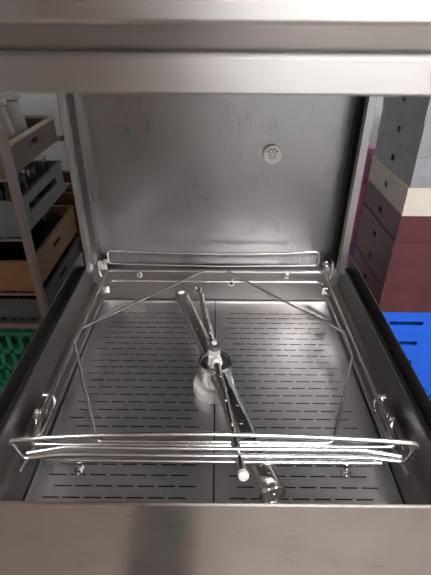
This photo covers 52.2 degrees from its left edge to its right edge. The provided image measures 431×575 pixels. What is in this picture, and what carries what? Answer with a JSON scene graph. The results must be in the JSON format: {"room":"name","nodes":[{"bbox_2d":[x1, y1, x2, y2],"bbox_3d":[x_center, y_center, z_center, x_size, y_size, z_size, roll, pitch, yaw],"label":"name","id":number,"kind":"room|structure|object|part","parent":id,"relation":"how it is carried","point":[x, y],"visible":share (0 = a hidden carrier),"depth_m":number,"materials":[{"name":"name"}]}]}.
{"room":"commercial kitchen","nodes":[
{"label":"commercial kitchen","id":0,"kind":"room"},
{"bbox_2d":[0,317,38,336],"bbox_3d":[0.090,1.087,1.053,4.000,0.050,4.600,1,32,0],"label":"floor","id":1,"kind":"structure","parent":0,"point":[1,318],"depth_m":2.44,"materials":[{"name":"tile"}]},
{"bbox_2d":[0,317,36,392],"bbox_3d":[-0.922,0.222,2.016,0.572,0.381,0.432,1,32,0],"label":"crate","id":2,"kind":"object","parent":1,"relation":"on","point":[12,349],"visible":0.07,"depth_m":1.83,"materials":[{"name":"green plastic"}]},
{"bbox_2d":[0,93,85,328],"bbox_3d":[-0.918,-0.430,1.679,0.584,1.844,0.618,1,32,0],"label":"storage shelf","id":3,"kind":"object","parent":1,"relation":"on","point":[11,178],"visible":0.29,"depth_m":1.50,"materials":[{"name":"metal"}]},
{"bbox_3d":[-0.640,-0.271,1.429,0.024,1.844,0.028,0,32,0],"label":"post","id":4,"kind":"part","parent":3,"relation":"part of","materials":[{"name":"metal"}]},
{"bbox_2d":[0,115,56,177],"bbox_3d":[-0.906,-0.525,1.592,0.508,0.098,0.498,1,32,0],"label":"plastic crate","id":5,"kind":"object","parent":3,"relation":"on","point":[42,131],"visible":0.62,"depth_m":1.60,"materials":[{"name":"beige plastic"}]},
{"bbox_2d":[0,98,15,140],"bbox_3d":[-0.736,-0.539,1.509,0.105,0.194,0.105,1,32,0],"label":"drinking glass","id":6,"kind":"object","parent":5,"relation":"in","point":[11,133],"visible":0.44,"depth_m":1.49,"materials":[{"name":"glass"}]},
{"bbox_2d":[0,93,32,145],"bbox_3d":[-0.736,-0.600,1.607,0.105,0.194,0.105,1,32,0],"label":"drinking glass","id":7,"kind":"object","parent":5,"relation":"in","point":[13,108],"visible":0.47,"depth_m":1.57,"materials":[{"name":"glass"}]},
{"bbox_3d":[-0.919,-0.493,1.652,0.538,0.020,0.592,0,32,0],"label":"shelf","id":8,"kind":"part","parent":3,"relation":"part of","materials":[{"name":"metal"}]},
{"bbox_2d":[0,160,64,236],"bbox_3d":[-0.908,-0.357,1.691,0.508,0.128,0.488,1,32,0],"label":"plastic crate","id":9,"kind":"object","parent":3,"relation":"on","point":[9,227],"visible":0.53,"depth_m":1.62,"materials":[{"name":"plastic"}]},
{"bbox_2d":[0,182,11,200],"bbox_3d":[-0.736,-0.282,1.535,0.090,0.150,0.090,1,32,0],"label":"drinking glass","id":10,"kind":"object","parent":9,"relation":"in","point":[5,195],"visible":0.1,"depth_m":1.48,"materials":[{"name":"white"}]},
{"bbox_2d":[17,172,31,208],"bbox_3d":[-0.735,-0.341,1.630,0.090,0.150,0.090,1,32,0],"label":"drinking glass","id":11,"kind":"object","parent":9,"relation":"in","point":[21,176],"visible":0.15,"depth_m":1.60,"materials":[{"name":"white"}]},
{"bbox_2d":[19,163,41,206],"bbox_3d":[-0.735,-0.400,1.725,0.090,0.150,0.090,1,32,0],"label":"drinking glass","id":12,"kind":"object","parent":9,"relation":"in","point":[30,170],"visible":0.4,"depth_m":1.69,"materials":[{"name":"white"}]},
{"bbox_2d":[30,155,50,195],"bbox_3d":[-0.734,-0.460,1.820,0.090,0.150,0.090,1,32,0],"label":"drinking glass","id":13,"kind":"object","parent":9,"relation":"in","point":[40,162],"visible":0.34,"depth_m":1.78,"materials":[{"name":"white"}]},
{"bbox_3d":[-0.920,-0.315,1.764,0.538,0.020,0.592,0,32,0],"label":"shelf","id":14,"kind":"part","parent":3,"relation":"part of","materials":[{"name":"metal"}]},
{"bbox_2d":[0,205,76,290],"bbox_3d":[-0.909,-0.184,1.835,0.508,0.125,0.548,1,32,0],"label":"plastic crate","id":15,"kind":"object","parent":3,"relation":"on","point":[14,275],"visible":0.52,"depth_m":1.72,"materials":[{"name":"brown plastic"}]},
{"bbox_2d":[0,241,17,260],"bbox_3d":[-0.819,-0.126,1.747,0.072,0.105,0.072,1,32,0],"label":"drinking glass","id":16,"kind":"object","parent":15,"relation":"in","point":[9,248],"visible":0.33,"depth_m":1.72,"materials":[{"name":"grey"}]},
{"bbox_2d":[8,237,21,251],"bbox_3d":[-0.819,-0.179,1.831,0.072,0.105,0.072,1,32,0],"label":"drinking glass","id":17,"kind":"object","parent":15,"relation":"in","point":[18,243],"visible":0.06,"depth_m":1.80,"materials":[{"name":"grey"}]},
{"bbox_2d":[10,252,26,260],"bbox_3d":[-0.727,-0.073,1.662,0.072,0.105,0.072,1,32,0],"label":"drinking glass","id":18,"kind":"object","parent":15,"relation":"in","point":[19,256],"visible":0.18,"depth_m":1.66,"materials":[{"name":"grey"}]},
{"bbox_2d":[20,240,39,251],"bbox_3d":[-0.727,-0.126,1.747,0.072,0.105,0.072,1,32,0],"label":"drinking glass","id":19,"kind":"object","parent":15,"relation":"in","point":[35,243],"visible":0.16,"depth_m":1.72,"materials":[{"name":"grey"}]},
{"bbox_2d":[35,217,42,229],"bbox_3d":[-0.818,-0.285,2.001,0.072,0.105,0.072,1,32,0],"label":"drinking glass","id":20,"kind":"object","parent":15,"relation":"in","point":[41,219],"visible":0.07,"depth_m":1.97,"materials":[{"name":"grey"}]},
{"bbox_2d":[46,211,62,224],"bbox_3d":[-0.726,-0.285,2.001,0.072,0.105,0.072,1,32,0],"label":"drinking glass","id":21,"kind":"object","parent":15,"relation":"in","point":[56,216],"visible":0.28,"depth_m":1.97,"materials":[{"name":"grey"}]},
{"bbox_3d":[-0.922,-0.127,1.881,0.538,0.020,0.592,0,32,0],"label":"shelf","id":22,"kind":"part","parent":3,"relation":"part of","materials":[{"name":"metal"}]},
{"bbox_2d":[0,237,80,317],"bbox_3d":[-0.910,-0.065,1.909,0.508,0.085,0.548,1,32,0],"label":"plastic crate","id":23,"kind":"object","parent":3,"relation":"on","point":[9,307],"visible":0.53,"depth_m":1.74,"materials":[{"name":"plastic"}]},
{"bbox_2d":[0,291,16,297],"bbox_3d":[-0.820,0.047,1.737,0.072,0.062,0.072,1,32,0],"label":"drinking glass","id":24,"kind":"object","parent":23,"relation":"in","point":[1,296],"visible":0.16,"depth_m":1.73,"materials":[{"name":"grey"}]},
{"bbox_2d":[20,291,35,297],"bbox_3d":[-0.728,0.047,1.737,0.072,0.062,0.072,1,32,0],"label":"drinking glass","id":25,"kind":"object","parent":23,"relation":"in","point":[22,291],"visible":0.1,"depth_m":1.71,"materials":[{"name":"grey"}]},
{"bbox_2d":[47,266,55,281],"bbox_3d":[-0.728,-0.059,1.907,0.072,0.062,0.072,1,32,0],"label":"drinking glass","id":26,"kind":"object","parent":23,"relation":"in","point":[50,275],"visible":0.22,"depth_m":1.88,"materials":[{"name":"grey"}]},
{"bbox_2d":[55,255,62,269],"bbox_3d":[-0.727,-0.112,1.991,0.072,0.062,0.072,1,32,0],"label":"drinking glass","id":27,"kind":"object","parent":23,"relation":"in","point":[60,258],"visible":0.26,"depth_m":1.97,"materials":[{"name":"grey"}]},
{"bbox_2d":[62,246,68,258],"bbox_3d":[-0.727,-0.165,2.076,0.072,0.062,0.072,1,32,0],"label":"drinking glass","id":28,"kind":"object","parent":23,"relation":"in","point":[67,248],"visible":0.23,"depth_m":2.05,"materials":[{"name":"grey"}]},
{"bbox_3d":[-0.923,-0.018,1.937,0.538,0.024,0.614,0,32,0],"label":"shelf","id":29,"kind":"part","parent":3,"relation":"part of","materials":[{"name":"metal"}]},
{"bbox_3d":[-0.637,-0.584,1.929,0.024,1.844,0.028,0,32,0],"label":"post","id":30,"kind":"part","parent":3,"relation":"part of","materials":[{"name":"metal"}]},
{"bbox_2d":[53,171,92,265],"bbox_3d":[-0.848,-0.261,2.491,0.432,0.698,0.352,1,32,0],"label":"waste bin","id":31,"kind":"object","parent":1,"relation":"on","point":[67,197],"visible":0.03,"depth_m":2.22,"materials":[{"name":"orange plastic"}]},
{"bbox_2d":[0,0,430,574],"bbox_3d":[0.000,0.049,0.784,0.690,1.994,0.678,1,32,0],"label":"dishwasher","id":32,"kind":"object","parent":1,"relation":"on","point":[211,126],"visible":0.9,"depth_m":0.63,"materials":[{"name":"metal"}]},
{"bbox_3d":[-0.294,-0.506,0.788,0.010,1.062,0.075,0,32,0],"label":"guide post","id":33,"kind":"part","parent":32,"relation":"part of","materials":[{"name":"metal"}]},
{"bbox_2d":[24,299,214,502],"bbox_3d":[-0.144,0.179,0.894,0.283,0.019,0.550,1,32,0],"label":"tray","id":34,"kind":"object","parent":32,"relation":"attached to","point":[200,476],"visible":0.81,"depth_m":0.83,"materials":[{"name":"metal"}]},
{"bbox_2d":[8,250,419,477],"bbox_3d":[-0.001,0.100,0.846,0.592,0.138,0.568,1,32,0],"label":"guide","id":35,"kind":"object","parent":32,"relation":"in","point":[386,425],"visible":1,"depth_m":0.64,"materials":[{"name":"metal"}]},
{"bbox_3d":[-0.291,0.216,0.740,0.002,0.032,0.088,1,32,0],"label":"bracket plate","id":36,"kind":"part","parent":35,"relation":"part of","materials":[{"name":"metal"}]},
{"bbox_3d":[0.287,0.221,0.740,0.002,0.032,0.088,1,32,0],"label":"bracket plate","id":37,"kind":"part","parent":35,"relation":"part of","materials":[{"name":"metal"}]},
{"bbox_2d":[0,0,430,96],"bbox_3d":[0.004,-0.507,0.413,0.690,0.517,0.638,0,32,0],"label":"hood","id":38,"kind":"object","parent":32,"relation":"attached to","point":[187,47],"depth_m":0.28,"materials":[{"name":"metal"}]},
{"bbox_3d":[-0.005,0.627,0.767,0.674,0.852,0.004,0,32,0],"label":"panel","id":39,"kind":"part","parent":32,"relation":"part of","materials":[{"name":"metal"}]},
{"bbox_3d":[0.004,-0.515,0.828,0.600,1.084,0.005,0,32,0],"label":"panel","id":40,"kind":"part","parent":32,"relation":"part of","materials":[{"name":"metal"}]},
{"bbox_2d":[175,289,285,502],"bbox_3d":[-0.001,0.170,0.842,0.080,0.077,0.543,-12,34,-19],"label":"wash arm","id":41,"kind":"object","parent":32,"relation":"attached to","point":[269,486],"visible":0.8,"depth_m":0.80,"materials":[{"name":"silver metal"}]},
{"bbox_2d":[196,286,248,480],"bbox_3d":[0.000,0.132,0.794,0.026,0.049,0.489,-4,32,-7],"label":"rinse arm","id":42,"kind":"object","parent":41,"relation":"attached to","point":[214,361],"visible":1,"depth_m":0.74},
{"bbox_3d":[0.038,0.253,0.593,0.015,0.016,0.014,0,32,0],"label":"knob","id":43,"kind":"part","parent":42,"relation":"part of","materials":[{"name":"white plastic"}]},
{"bbox_2d":[214,301,402,503],"bbox_3d":[0.141,0.181,0.894,0.283,0.019,0.550,1,32,0],"label":"tray","id":44,"kind":"object","parent":32,"relation":"attached to","point":[380,477],"visible":0.82,"depth_m":0.86,"materials":[{"name":"metal"}]},
{"bbox_3d":[0.300,-0.500,0.788,0.015,1.062,0.075,0,32,0],"label":"guide post","id":45,"kind":"part","parent":32,"relation":"part of","materials":[{"name":"metal"}]},
{"bbox_2d":[345,144,375,267],"bbox_3d":[0.667,-0.216,2.192,0.243,0.960,0.249,24,39,32],"label":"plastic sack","id":46,"kind":"object","parent":1,"relation":"on","point":[371,147],"visible":0.04,"depth_m":1.97,"materials":[{"name":"purple plastic"}]},
{"bbox_2d":[424,388,430,399],"bbox_3d":[0.866,0.369,2.074,0.503,0.097,0.388,1,32,0],"label":"glass rack","id":47,"kind":"object","parent":1,"relation":"on","point":[428,390],"visible":0.02,"depth_m":1.90,"materials":[{"name":"blue plastic"}]},
{"bbox_2d":[414,370,430,387],"bbox_3d":[0.868,0.286,2.022,0.503,0.097,0.388,1,32,0],"label":"glass rack","id":48,"kind":"object","parent":47,"relation":"on","point":[424,376],"visible":0.06,"depth_m":1.85,"materials":[{"name":"blue plastic"}]},
{"bbox_2d":[404,352,430,369],"bbox_3d":[0.869,0.202,1.972,0.503,0.097,0.388,1,32,0],"label":"glass rack","id":49,"kind":"object","parent":48,"relation":"on","point":[418,360],"visible":0.12,"depth_m":1.80,"materials":[{"name":"blue plastic"}]},
{"bbox_2d":[393,332,430,351],"bbox_3d":[0.866,0.118,1.920,0.503,0.097,0.388,1,32,0],"label":"glass rack","id":50,"kind":"object","parent":49,"relation":"on","point":[409,342],"visible":0.06,"depth_m":1.76,"materials":[{"name":"blue plastic"}]},
{"bbox_2d":[382,312,430,332],"bbox_3d":[0.867,0.035,1.868,0.503,0.097,0.388,1,32,0],"label":"glass rack","id":51,"kind":"object","parent":50,"relation":"on","point":[399,322],"visible":0.05,"depth_m":1.70,"materials":[{"name":"blue plastic"}]},
{"bbox_2d":[352,244,430,312],"bbox_3d":[0.868,-0.047,1.814,0.503,0.097,0.388,1,32,0],"label":"glass rack","id":52,"kind":"object","parent":51,"relation":"on","point":[411,301],"visible":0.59,"depth_m":1.66,"materials":[{"name":"red plastic"}]},
{"bbox_2d":[355,224,430,289],"bbox_3d":[0.871,-0.132,1.766,0.503,0.097,0.388,1,32,0],"label":"glass rack","id":53,"kind":"object","parent":52,"relation":"on","point":[389,278],"visible":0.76,"depth_m":1.62,"materials":[{"name":"red plastic"}]},
{"bbox_2d":[359,202,430,267],"bbox_3d":[0.870,-0.213,1.711,0.503,0.097,0.388,1,32,0],"label":"glass rack","id":54,"kind":"object","parent":53,"relation":"on","point":[394,254],"visible":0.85,"depth_m":1.57,"materials":[{"name":"red plastic"}]},
{"bbox_2d":[364,179,430,241],"bbox_3d":[0.873,-0.299,1.663,0.503,0.097,0.388,1,32,0],"label":"glass rack","id":55,"kind":"object","parent":54,"relation":"on","point":[400,228],"visible":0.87,"depth_m":1.52,"materials":[{"name":"red plastic"}]},
{"bbox_2d":[368,155,430,215],"bbox_3d":[0.874,-0.380,1.608,0.503,0.097,0.388,1,32,0],"label":"glass rack","id":56,"kind":"object","parent":55,"relation":"on","point":[407,201],"visible":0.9,"depth_m":1.49,"materials":[{"name":"white plastic"}]},
{"bbox_2d":[374,129,430,187],"bbox_3d":[0.877,-0.462,1.555,0.503,0.097,0.388,1,32,0],"label":"glass rack","id":57,"kind":"object","parent":56,"relation":"on","point":[415,172],"visible":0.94,"depth_m":1.47,"materials":[{"name":"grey plastic"}]},
{"bbox_2d":[379,102,430,156],"bbox_3d":[0.877,-0.546,1.504,0.503,0.097,0.388,1,32,0],"label":"glass rack","id":58,"kind":"object","parent":57,"relation":"on","point":[411,134],"visible":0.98,"depth_m":1.44,"materials":[{"name":"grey plastic"}]},
{"bbox_2d":[383,96,430,123],"bbox_3d":[0.873,-0.629,1.451,0.503,0.097,0.388,1,32,0],"label":"glass rack","id":59,"kind":"object","parent":58,"relation":"on","point":[418,108],"visible":0.48,"depth_m":1.38,"materials":[{"name":"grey plastic"}]},
{"bbox_2d":[0,93,383,170],"bbox_3d":[0.111,-1.309,2.298,4.000,2.694,0.050,1,32,0],"label":"wall","id":60,"kind":"structure","parent":0,"point":[30,103],"depth_m":2.48,"materials":[{"name":"paint"}]}
]}

